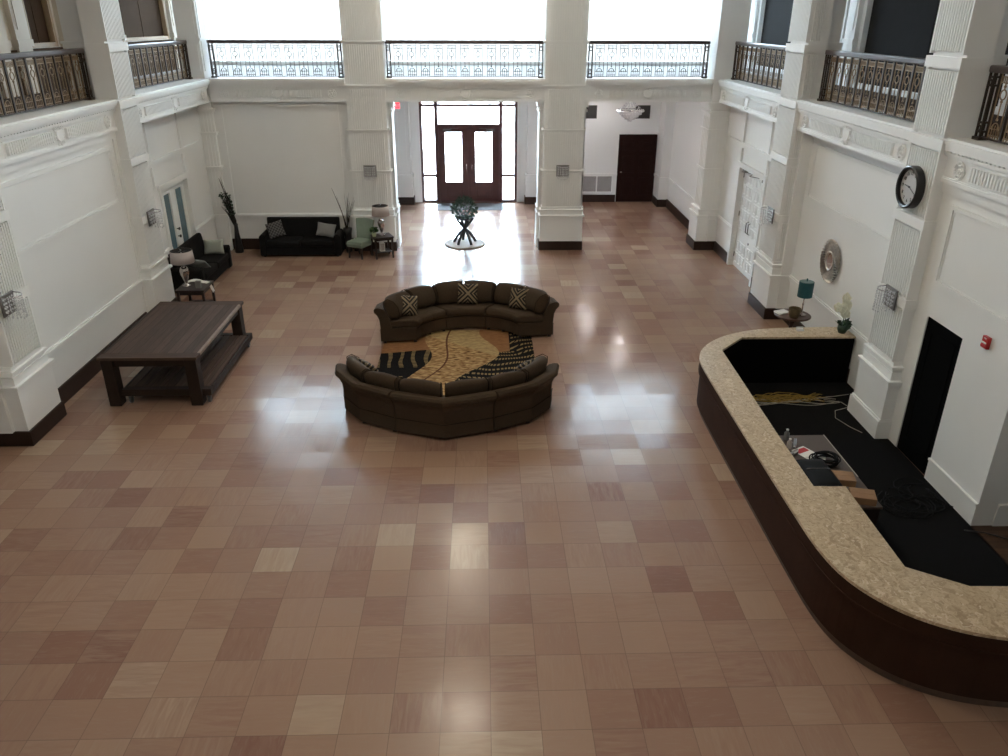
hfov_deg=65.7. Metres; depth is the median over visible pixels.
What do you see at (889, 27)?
window
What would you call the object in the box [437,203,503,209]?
entrance mat
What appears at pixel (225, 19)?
window
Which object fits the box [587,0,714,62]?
window
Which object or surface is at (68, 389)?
baseboard
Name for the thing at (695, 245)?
baseboard
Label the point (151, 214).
sconce
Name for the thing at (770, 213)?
sconce
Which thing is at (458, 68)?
floor
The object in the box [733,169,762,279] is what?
door
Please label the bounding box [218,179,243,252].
vase
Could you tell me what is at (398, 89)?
trim
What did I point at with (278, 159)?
wall
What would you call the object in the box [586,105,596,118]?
air vent
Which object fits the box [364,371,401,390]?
cushion
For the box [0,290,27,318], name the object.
sconce
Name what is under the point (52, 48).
wall
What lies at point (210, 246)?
throw pillow
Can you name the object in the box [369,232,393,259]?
end table
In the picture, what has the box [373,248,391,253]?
shelf
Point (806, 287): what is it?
table lamp
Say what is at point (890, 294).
sconce
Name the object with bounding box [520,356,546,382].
cushion
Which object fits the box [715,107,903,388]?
wall
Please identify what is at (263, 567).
floor
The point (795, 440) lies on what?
stapler
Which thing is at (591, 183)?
air vent
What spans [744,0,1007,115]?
wall
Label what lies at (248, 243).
baseboard
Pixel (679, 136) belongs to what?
wall
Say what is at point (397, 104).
exit sign
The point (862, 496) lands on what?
cardboard box
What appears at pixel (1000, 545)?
boards
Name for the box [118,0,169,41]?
window
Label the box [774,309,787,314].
paper stack
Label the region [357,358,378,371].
throw pillow
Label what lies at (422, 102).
street
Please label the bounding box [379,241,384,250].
lantern
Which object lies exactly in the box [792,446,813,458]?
paper sheet
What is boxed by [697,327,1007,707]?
reception desk
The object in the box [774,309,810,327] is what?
round table
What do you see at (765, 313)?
baseboard
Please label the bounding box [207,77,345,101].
trim
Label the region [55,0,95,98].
column
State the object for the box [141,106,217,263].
wall
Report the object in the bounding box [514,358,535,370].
throw pillow
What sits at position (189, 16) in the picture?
column
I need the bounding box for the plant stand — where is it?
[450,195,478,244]
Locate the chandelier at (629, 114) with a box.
[616,102,643,121]
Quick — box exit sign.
[394,102,399,108]
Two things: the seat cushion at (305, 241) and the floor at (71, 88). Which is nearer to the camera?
the floor at (71, 88)
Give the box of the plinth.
[445,237,484,248]
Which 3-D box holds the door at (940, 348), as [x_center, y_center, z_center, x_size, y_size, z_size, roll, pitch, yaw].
[5.923,0.251,10.860,0.062,2.082,0.850,0,25,-1]
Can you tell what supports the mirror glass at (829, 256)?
attached to the sunburst mirror at (830, 254)
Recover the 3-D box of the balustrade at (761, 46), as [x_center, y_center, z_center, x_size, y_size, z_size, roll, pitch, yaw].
[5.864,-7.067,17.573,0.140,0.885,4.350,0,25,-1]
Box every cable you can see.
[756,394,861,432]
[877,477,952,518]
[964,530,1007,539]
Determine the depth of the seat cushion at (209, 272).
18.49 m
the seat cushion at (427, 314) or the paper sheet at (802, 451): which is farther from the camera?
the seat cushion at (427, 314)
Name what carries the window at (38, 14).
in the wall at (14, 32)
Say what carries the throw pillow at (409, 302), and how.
on the sectional sofa at (438, 308)
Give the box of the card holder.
[796,327,803,331]
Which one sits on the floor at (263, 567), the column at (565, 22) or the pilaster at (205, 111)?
the pilaster at (205, 111)
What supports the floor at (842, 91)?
on the floor at (458, 68)
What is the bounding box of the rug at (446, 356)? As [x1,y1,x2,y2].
[377,330,534,394]
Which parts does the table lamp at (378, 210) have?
lamp shade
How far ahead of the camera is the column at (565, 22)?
20.16 m
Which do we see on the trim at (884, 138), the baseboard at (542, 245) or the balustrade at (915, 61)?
the balustrade at (915, 61)
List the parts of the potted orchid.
pot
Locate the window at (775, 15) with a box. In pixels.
[753,0,793,73]
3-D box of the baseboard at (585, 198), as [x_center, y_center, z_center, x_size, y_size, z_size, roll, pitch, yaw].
[0.865,-6.207,26.982,9.220,0.250,0.380,0,25,-1]
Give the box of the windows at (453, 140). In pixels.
[422,107,513,198]
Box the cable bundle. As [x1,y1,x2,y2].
[753,392,824,402]
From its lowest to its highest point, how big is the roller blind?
2.970 m
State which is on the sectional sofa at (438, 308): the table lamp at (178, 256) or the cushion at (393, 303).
the cushion at (393, 303)
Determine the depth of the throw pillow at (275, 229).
20.82 m
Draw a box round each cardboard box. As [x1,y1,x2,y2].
[831,470,856,486]
[848,487,876,505]
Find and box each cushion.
[189,263,217,278]
[199,252,228,267]
[266,236,302,246]
[300,236,333,246]
[346,356,369,382]
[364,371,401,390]
[384,291,409,318]
[390,305,445,326]
[400,378,442,396]
[404,285,435,307]
[432,280,461,303]
[435,302,494,315]
[445,378,487,396]
[466,280,495,301]
[486,303,542,322]
[487,371,524,390]
[494,282,524,304]
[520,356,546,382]
[523,287,548,312]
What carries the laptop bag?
on the desk at (815, 443)
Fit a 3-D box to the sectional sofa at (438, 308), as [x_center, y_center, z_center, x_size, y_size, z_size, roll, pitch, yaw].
[-0.790,-1.476,15.951,3.636,0.904,1.392,-3,25,-6]
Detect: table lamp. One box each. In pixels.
[169,248,194,286]
[372,204,389,235]
[797,278,814,315]
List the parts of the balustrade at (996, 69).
rail, panel, handrail, post, panel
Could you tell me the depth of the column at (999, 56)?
9.84 m
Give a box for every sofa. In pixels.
[167,233,232,292]
[259,217,344,256]
[335,354,558,438]
[374,280,558,342]
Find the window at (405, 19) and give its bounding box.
[385,0,543,62]
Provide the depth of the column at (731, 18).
20.31 m
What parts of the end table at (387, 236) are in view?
leg, leg, leg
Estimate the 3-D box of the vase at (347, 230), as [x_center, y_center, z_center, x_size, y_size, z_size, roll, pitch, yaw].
[-4.269,-4.262,21.002,0.585,1.721,0.250,-5,25,-10]
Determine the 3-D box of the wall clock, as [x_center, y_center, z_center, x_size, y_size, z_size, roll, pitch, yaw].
[5.637,-2.666,10.835,0.115,0.580,0.580,0,25,-1]
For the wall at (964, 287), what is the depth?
9.89 m
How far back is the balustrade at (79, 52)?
12.92 m
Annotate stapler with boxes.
[790,448,798,455]
[793,438,796,448]
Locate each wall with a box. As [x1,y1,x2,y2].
[0,0,179,98]
[0,39,175,98]
[0,132,145,387]
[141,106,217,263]
[206,88,354,248]
[212,62,705,201]
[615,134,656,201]
[653,102,703,219]
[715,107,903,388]
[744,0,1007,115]
[888,183,1007,525]
[992,475,1007,525]
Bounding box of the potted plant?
[369,226,378,236]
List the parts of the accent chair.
seat, backrest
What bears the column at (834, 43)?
on the floor at (458, 68)
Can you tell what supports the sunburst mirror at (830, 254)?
attached to the wall at (850, 199)
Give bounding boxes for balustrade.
[0,48,94,116]
[128,40,192,88]
[206,40,344,77]
[385,40,543,77]
[587,40,710,77]
[731,41,785,89]
[817,50,925,121]
[971,65,1007,144]
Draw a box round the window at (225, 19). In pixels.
[203,0,342,62]
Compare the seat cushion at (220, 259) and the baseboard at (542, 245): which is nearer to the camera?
the seat cushion at (220, 259)
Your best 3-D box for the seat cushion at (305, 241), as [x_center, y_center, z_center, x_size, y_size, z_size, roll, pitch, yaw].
[-4.991,-3.708,20.998,0.880,0.165,0.570,0,25,-1]
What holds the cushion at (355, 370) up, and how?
on the sectional sofa at (507, 399)
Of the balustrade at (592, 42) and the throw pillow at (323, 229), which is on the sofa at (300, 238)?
the throw pillow at (323, 229)
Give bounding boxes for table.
[96,301,252,405]
[175,281,215,300]
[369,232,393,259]
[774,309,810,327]
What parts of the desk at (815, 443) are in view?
cable coil, panel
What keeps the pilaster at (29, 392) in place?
on the baseboard at (31, 437)
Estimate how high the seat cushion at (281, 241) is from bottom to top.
0.165 m
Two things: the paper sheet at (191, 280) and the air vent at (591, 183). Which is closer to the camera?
the paper sheet at (191, 280)
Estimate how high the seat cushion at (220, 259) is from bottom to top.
0.165 m
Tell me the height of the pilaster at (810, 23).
9.400 m
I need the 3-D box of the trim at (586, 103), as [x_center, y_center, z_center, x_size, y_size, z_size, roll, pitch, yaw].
[2.104,-5.585,21.342,0.195,3.870,0.620,0,25,-1]
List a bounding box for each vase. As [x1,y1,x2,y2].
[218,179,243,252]
[332,190,352,251]
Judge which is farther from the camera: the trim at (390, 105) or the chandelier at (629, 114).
the chandelier at (629, 114)
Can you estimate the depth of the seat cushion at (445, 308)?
15.88 m
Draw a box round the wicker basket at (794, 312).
[788,306,800,318]
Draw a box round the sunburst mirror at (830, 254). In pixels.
[820,239,839,282]
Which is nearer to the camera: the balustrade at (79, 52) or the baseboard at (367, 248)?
the balustrade at (79, 52)
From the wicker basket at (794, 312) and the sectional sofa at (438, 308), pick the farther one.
the sectional sofa at (438, 308)
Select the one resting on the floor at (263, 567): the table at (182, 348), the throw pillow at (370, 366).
the table at (182, 348)
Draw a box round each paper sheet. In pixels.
[188,279,214,291]
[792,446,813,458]
[806,453,825,459]
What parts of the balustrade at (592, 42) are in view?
newel post, panel, panel, panel, panel, rail, panel, handrail, panel, panel, panel, panel, newel post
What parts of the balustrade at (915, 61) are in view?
newel post, panel, post, panel, post, panel, post, panel, post, panel, post, panel, rail, post, handrail, panel, post, panel, post, panel, post, panel, post, panel, post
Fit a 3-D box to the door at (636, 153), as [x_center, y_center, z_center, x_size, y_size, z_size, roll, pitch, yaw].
[4.556,-7.241,26.846,1.290,2.240,0.152,0,25,-1]
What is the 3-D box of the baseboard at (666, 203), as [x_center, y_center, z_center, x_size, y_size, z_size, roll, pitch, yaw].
[5.410,-5.192,24.795,0.360,0.270,5.360,0,25,-1]
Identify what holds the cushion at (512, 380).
on the sectional sofa at (507, 399)
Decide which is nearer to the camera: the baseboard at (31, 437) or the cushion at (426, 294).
the baseboard at (31, 437)
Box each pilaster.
[0,190,60,433]
[76,0,174,312]
[197,96,232,249]
[750,0,834,308]
[847,0,1006,438]
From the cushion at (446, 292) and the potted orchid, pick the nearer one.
the potted orchid
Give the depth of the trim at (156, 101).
17.29 m
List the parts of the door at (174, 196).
frosted pane, frosted pane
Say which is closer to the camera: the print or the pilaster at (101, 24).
the print
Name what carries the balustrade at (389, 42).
on the trim at (398, 89)
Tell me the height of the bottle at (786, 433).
0.160 m
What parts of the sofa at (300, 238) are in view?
arm, backrest, arm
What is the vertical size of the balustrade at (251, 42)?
0.885 m
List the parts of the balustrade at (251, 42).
newel post, panel, panel, panel, panel, handrail, panel, rail, panel, panel, panel, panel, newel post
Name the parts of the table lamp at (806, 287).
lamp shade, lamp shade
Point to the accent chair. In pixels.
(363, 239)
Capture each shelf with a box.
[127,335,246,386]
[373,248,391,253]
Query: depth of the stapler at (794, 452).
10.05 m
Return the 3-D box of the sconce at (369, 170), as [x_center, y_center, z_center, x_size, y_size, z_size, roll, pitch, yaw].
[-3.527,-5.404,20.480,0.340,0.365,0.230,0,25,-1]
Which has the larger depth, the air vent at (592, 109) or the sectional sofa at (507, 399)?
the air vent at (592, 109)
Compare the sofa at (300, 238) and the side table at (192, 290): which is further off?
the sofa at (300, 238)
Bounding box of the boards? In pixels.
[970,525,1007,563]
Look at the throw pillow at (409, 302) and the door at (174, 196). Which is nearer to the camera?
the throw pillow at (409, 302)
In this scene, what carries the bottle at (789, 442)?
on the desk at (815, 443)
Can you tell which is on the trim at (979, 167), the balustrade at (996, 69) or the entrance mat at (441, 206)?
the balustrade at (996, 69)
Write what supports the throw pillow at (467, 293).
on the sectional sofa at (438, 308)
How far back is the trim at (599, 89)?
19.99 m
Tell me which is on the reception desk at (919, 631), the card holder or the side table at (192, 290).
the card holder
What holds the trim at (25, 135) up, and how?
attached to the wall at (69, 224)
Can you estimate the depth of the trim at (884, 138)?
12.63 m
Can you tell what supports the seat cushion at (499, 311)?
on the sectional sofa at (438, 308)
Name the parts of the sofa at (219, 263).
backrest, arm, arm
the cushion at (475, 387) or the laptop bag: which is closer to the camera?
the laptop bag
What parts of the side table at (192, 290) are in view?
leg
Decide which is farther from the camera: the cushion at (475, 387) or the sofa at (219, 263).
the sofa at (219, 263)
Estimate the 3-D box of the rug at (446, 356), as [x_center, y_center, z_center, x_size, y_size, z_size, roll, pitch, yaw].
[-0.871,-0.266,14.426,2.920,0.012,3.500,0,25,-1]
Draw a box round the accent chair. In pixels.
[346,218,373,259]
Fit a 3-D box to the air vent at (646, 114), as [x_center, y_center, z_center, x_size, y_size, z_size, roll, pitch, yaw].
[4.627,-8.914,26.033,0.500,0.420,0.025,0,25,-1]
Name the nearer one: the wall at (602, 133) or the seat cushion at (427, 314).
the seat cushion at (427, 314)
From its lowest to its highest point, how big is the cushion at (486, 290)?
0.463 m
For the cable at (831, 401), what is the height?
0.034 m
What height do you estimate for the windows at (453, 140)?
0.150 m
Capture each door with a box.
[163,180,191,248]
[419,102,517,201]
[615,135,657,200]
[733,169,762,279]
[897,317,962,474]
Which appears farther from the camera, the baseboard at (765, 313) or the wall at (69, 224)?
the baseboard at (765, 313)
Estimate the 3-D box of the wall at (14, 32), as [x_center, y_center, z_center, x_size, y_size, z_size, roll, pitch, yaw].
[-9.362,-5.741,9.996,0.380,5.570,31.450,0,25,-1]
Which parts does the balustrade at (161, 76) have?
post, panel, post, panel, post, panel, post, panel, post, handrail, panel, post, rail, panel, post, panel, post, panel, post, panel, post, panel, newel post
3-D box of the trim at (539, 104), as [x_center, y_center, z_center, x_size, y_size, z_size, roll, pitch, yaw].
[0.964,-5.576,21.313,0.225,3.870,0.620,0,25,-1]
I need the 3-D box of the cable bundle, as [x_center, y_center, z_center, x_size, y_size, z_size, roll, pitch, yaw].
[4.723,0.312,13.119,1.358,0.083,0.391,0,25,-1]
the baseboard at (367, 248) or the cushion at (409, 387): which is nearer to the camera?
the cushion at (409, 387)
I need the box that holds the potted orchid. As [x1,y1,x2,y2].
[834,292,851,333]
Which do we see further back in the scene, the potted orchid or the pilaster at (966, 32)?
the potted orchid
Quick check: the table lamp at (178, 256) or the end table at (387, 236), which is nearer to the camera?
the table lamp at (178, 256)
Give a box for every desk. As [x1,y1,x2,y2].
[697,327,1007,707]
[779,435,882,526]
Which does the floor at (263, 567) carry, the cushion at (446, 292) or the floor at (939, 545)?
the floor at (939, 545)
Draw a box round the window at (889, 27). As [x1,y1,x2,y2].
[851,0,1007,113]
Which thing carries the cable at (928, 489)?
on the floor at (939, 545)
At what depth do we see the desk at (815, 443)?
9.95 m
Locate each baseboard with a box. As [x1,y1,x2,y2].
[0,401,66,446]
[58,312,146,403]
[232,238,353,248]
[398,195,614,204]
[652,195,688,228]
[713,241,779,318]
[783,320,849,381]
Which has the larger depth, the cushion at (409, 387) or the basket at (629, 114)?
the basket at (629, 114)
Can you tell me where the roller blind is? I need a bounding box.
[23,0,49,42]
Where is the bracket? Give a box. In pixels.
[706,206,717,240]
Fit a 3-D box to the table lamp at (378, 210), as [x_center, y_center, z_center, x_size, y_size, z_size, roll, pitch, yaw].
[-3.250,-4.201,20.604,0.470,0.800,0.470,0,25,-1]
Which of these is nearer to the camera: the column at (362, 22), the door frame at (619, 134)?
the column at (362, 22)
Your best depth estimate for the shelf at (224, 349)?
13.56 m
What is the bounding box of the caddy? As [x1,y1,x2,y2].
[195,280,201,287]
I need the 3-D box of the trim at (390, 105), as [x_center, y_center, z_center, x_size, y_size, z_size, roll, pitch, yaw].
[-2.984,-5.541,21.215,0.215,3.870,0.620,0,25,-1]
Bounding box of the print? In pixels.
[798,447,808,453]
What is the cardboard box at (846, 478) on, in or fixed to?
on the desk at (815, 443)
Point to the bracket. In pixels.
(709, 213)
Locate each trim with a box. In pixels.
[0,99,117,166]
[133,79,209,122]
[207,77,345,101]
[384,77,544,101]
[387,102,401,247]
[535,102,543,246]
[580,102,588,239]
[585,77,713,101]
[718,79,782,122]
[796,99,916,167]
[940,138,1007,204]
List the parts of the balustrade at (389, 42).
newel post, panel, panel, panel, panel, panel, handrail, panel, rail, panel, panel, panel, panel, panel, newel post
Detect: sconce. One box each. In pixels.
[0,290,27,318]
[146,208,163,227]
[363,165,376,180]
[556,165,568,179]
[758,206,774,225]
[872,284,898,311]
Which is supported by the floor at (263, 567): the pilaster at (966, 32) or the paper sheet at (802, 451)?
the pilaster at (966, 32)
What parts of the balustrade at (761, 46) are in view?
newel post, panel, post, panel, post, panel, post, panel, post, panel, rail, post, handrail, panel, post, panel, post, panel, post, panel, post, panel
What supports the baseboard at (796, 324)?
attached to the wall at (850, 199)
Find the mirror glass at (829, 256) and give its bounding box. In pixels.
[826,253,832,268]
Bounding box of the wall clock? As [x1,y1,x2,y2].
[895,165,925,207]
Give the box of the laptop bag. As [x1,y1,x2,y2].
[796,459,842,485]
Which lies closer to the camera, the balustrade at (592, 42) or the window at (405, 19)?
the balustrade at (592, 42)
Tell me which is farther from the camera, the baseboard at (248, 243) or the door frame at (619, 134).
the door frame at (619, 134)
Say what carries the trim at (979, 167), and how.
attached to the wall at (964, 287)
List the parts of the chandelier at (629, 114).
ring frame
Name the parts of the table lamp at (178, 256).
lamp shade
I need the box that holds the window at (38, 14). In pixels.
[22,0,58,47]
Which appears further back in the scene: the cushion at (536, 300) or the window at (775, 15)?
the window at (775, 15)
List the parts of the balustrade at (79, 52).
post, panel, post, panel, post, panel, post, panel, post, handrail, panel, rail, post, panel, post, panel, post, panel, post, panel, newel post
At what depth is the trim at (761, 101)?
17.65 m
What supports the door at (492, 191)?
in the wall at (602, 133)
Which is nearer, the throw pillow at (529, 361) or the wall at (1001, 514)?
the wall at (1001, 514)
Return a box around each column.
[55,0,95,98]
[171,0,211,78]
[339,0,399,241]
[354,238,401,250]
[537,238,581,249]
[538,0,589,240]
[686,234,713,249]
[688,0,751,240]
[820,0,846,97]
[974,0,1007,135]
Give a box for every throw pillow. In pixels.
[189,259,210,267]
[203,239,224,253]
[265,220,285,238]
[316,222,335,237]
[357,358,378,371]
[401,295,417,315]
[457,283,477,303]
[508,287,528,309]
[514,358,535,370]
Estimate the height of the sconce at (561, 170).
0.365 m
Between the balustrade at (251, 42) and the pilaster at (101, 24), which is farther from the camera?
the balustrade at (251, 42)
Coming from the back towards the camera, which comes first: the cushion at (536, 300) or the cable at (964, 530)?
the cushion at (536, 300)
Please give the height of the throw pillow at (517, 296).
0.417 m
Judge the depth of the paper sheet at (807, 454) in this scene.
10.01 m
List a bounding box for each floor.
[0,79,175,114]
[0,202,1007,755]
[134,65,1005,138]
[744,382,1007,585]
[751,79,1007,138]
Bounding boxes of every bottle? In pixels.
[783,429,789,440]
[786,438,792,448]
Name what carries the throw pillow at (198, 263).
on the sofa at (219, 263)
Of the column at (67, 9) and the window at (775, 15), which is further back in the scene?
the window at (775, 15)
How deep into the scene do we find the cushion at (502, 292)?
15.92 m
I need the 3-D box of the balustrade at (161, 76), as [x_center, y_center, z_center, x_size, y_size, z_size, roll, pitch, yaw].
[-7.760,-6.923,17.179,0.140,0.885,4.550,0,25,-1]
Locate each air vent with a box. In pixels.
[583,175,612,192]
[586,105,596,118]
[635,105,650,118]
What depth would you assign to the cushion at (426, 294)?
15.73 m
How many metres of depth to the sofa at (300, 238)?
20.89 m

